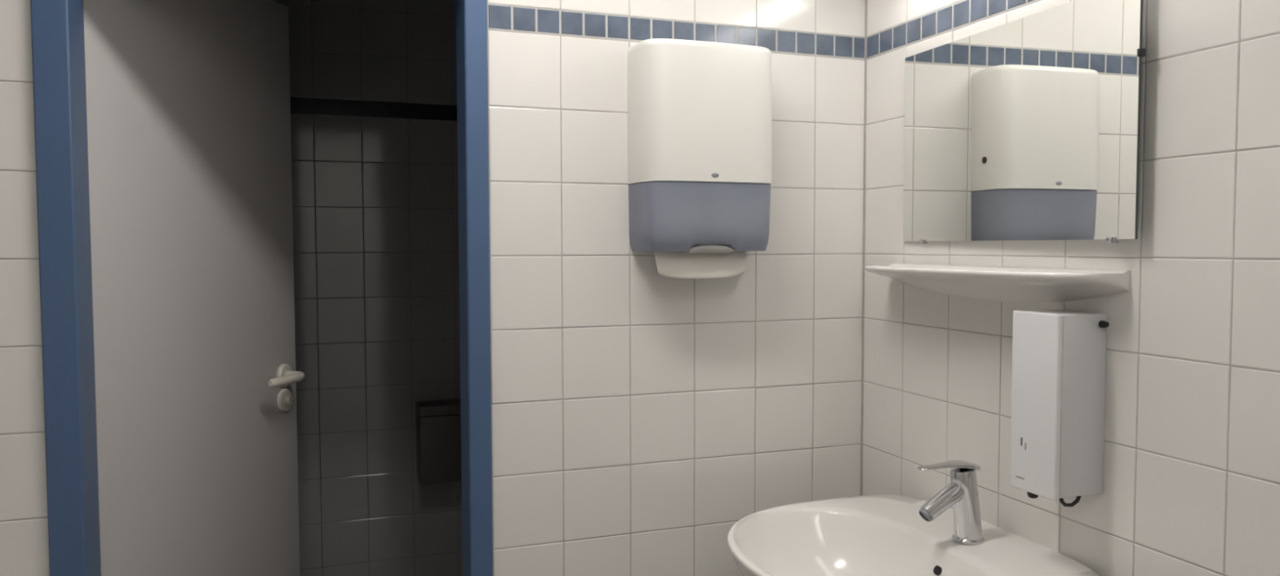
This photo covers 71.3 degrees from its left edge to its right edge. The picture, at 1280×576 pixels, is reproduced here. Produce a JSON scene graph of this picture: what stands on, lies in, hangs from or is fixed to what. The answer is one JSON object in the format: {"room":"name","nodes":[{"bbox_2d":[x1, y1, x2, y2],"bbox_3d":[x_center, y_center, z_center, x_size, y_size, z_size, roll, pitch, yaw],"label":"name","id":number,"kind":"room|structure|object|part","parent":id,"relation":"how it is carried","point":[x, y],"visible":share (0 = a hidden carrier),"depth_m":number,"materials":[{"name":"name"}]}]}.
{"room":"public restroom","nodes":[
{"label":"public restroom","id":0,"kind":"room"},
{"bbox_2d":[272,0,462,575],"bbox_3d":[-0.952,0.026,3.044,2.050,2.500,0.101,-1,3,-20],"label":"wall","id":1,"kind":"structure","parent":0,"point":[373,83],"depth_m":3.01,"materials":[{"name":"tile"}]},
{"bbox_2d":[415,399,461,484],"bbox_3d":[-0.610,0.522,3.073,0.301,0.264,0.120,-1,3,-20],"label":"dispenser","id":2,"kind":"object","parent":1,"relation":"attached to","point":[438,427],"visible":0.48,"depth_m":2.99,"materials":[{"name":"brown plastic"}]},
{"bbox_3d":[-0.611,0.407,3.067,0.301,0.034,0.120,-1,3,-20],"label":"lid","id":3,"kind":"part","parent":2,"relation":"part of","materials":[{"name":"grey plastic"}]},
{"bbox_2d":[0,0,866,575],"bbox_3d":[-0.711,0.088,1.718,2.603,2.500,0.101,-1,3,-20],"label":"wall","id":4,"kind":"structure","parent":0,"point":[639,414],"depth_m":1.91,"materials":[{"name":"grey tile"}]},
{"bbox_2d":[83,0,304,575],"bbox_3d":[-0.978,0.307,2.007,0.179,2.022,0.670,0,3,10],"label":"door","id":5,"kind":"structure","parent":4,"relation":"in","point":[188,101],"depth_m":1.93,"materials":[{"name":"grey laminate"}]},
{"bbox_3d":[-0.881,0.225,2.204,0.061,0.024,0.148,0,3,10],"label":"lever handle","id":6,"kind":"part","parent":5,"relation":"part of","materials":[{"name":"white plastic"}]},
{"bbox_3d":[-0.897,0.286,2.273,0.018,0.022,0.022,0,3,10],"label":"lock knob","id":7,"kind":"part","parent":5,"relation":"part of","materials":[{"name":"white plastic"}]},
{"bbox_2d":[30,0,493,575],"bbox_3d":[-0.686,0.335,1.739,0.774,2.005,0.131,-1,3,-20],"label":"door frame","id":8,"kind":"structure","parent":4,"relation":"attached to","point":[57,26],"depth_m":1.58,"materials":[{"name":"blue metal"}]},
{"bbox_2d":[626,38,771,253],"bbox_3d":[0.135,-0.291,1.886,0.299,0.436,0.125,-1,3,-20],"label":"dispenser","id":9,"kind":"object","parent":4,"relation":"attached to","point":[700,112],"visible":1,"depth_m":1.83,"materials":[{"name":"beige plastic"}]},
{"bbox_2d":[653,251,746,278],"bbox_3d":[0.131,-0.049,1.881,0.209,0.056,0.019,-1,3,-20],"label":"paper towel","id":10,"kind":"object","parent":9,"relation":"hanging from","point":[670,264],"visible":0.97,"depth_m":1.88,"materials":[{"name":"white paper"}]},
{"bbox_2d":[861,0,1279,575],"bbox_3d":[1.100,0.134,0.672,0.101,2.500,3.300,-1,3,-20],"label":"wall","id":11,"kind":"structure","parent":0,"point":[1191,481],"depth_m":1.38,"materials":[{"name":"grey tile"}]},
{"bbox_2d":[727,494,1099,575],"bbox_3d":[0.439,0.552,1.602,0.530,0.183,0.630,-1,3,-20],"label":"washbasin","id":12,"kind":"object","parent":11,"relation":"attached to","point":[871,535],"visible":0.94,"depth_m":1.76,"materials":[{"name":"white ceramic"}]},
{"bbox_2d":[917,460,984,545],"bbox_3d":[0.567,0.391,1.628,0.137,0.148,0.056,-1,3,-20],"label":"mixer tap","id":13,"kind":"object","parent":12,"relation":"on","point":[962,494],"visible":1,"depth_m":1.62,"materials":[{"name":"silver metal"}]},
{"bbox_3d":[0.558,0.383,1.625,0.104,0.075,0.036,-1,3,-20],"label":"spout","id":14,"kind":"part","parent":13,"relation":"part of","materials":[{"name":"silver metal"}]},
{"bbox_3d":[0.559,0.326,1.622,0.121,0.017,0.046,-1,3,-20],"label":"lever","id":15,"kind":"part","parent":13,"relation":"part of","materials":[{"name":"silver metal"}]},
{"bbox_2d":[865,263,1129,302],"bbox_3d":[0.611,-0.008,1.683,0.129,0.066,0.616,-1,3,-20],"label":"shelf","id":16,"kind":"object","parent":11,"relation":"attached to","point":[995,283],"visible":1,"depth_m":1.57,"materials":[{"name":"white ceramic"}]},
{"bbox_2d":[902,0,1145,244],"bbox_3d":[0.678,-0.283,1.652,0.028,0.402,0.613,-1,3,-18],"label":"wall mirror","id":17,"kind":"object","parent":11,"relation":"attached to","point":[1028,127],"visible":1,"depth_m":1.57,"materials":[{"name":"silver mirror"}]},
{"bbox_2d":[1009,309,1109,506],"bbox_3d":[0.699,0.199,1.485,0.105,0.320,0.111,-1,3,-20],"label":"soap dispenser","id":18,"kind":"object","parent":11,"relation":"attached to","point":[1058,384],"visible":1,"depth_m":1.45,"materials":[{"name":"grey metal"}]}
]}

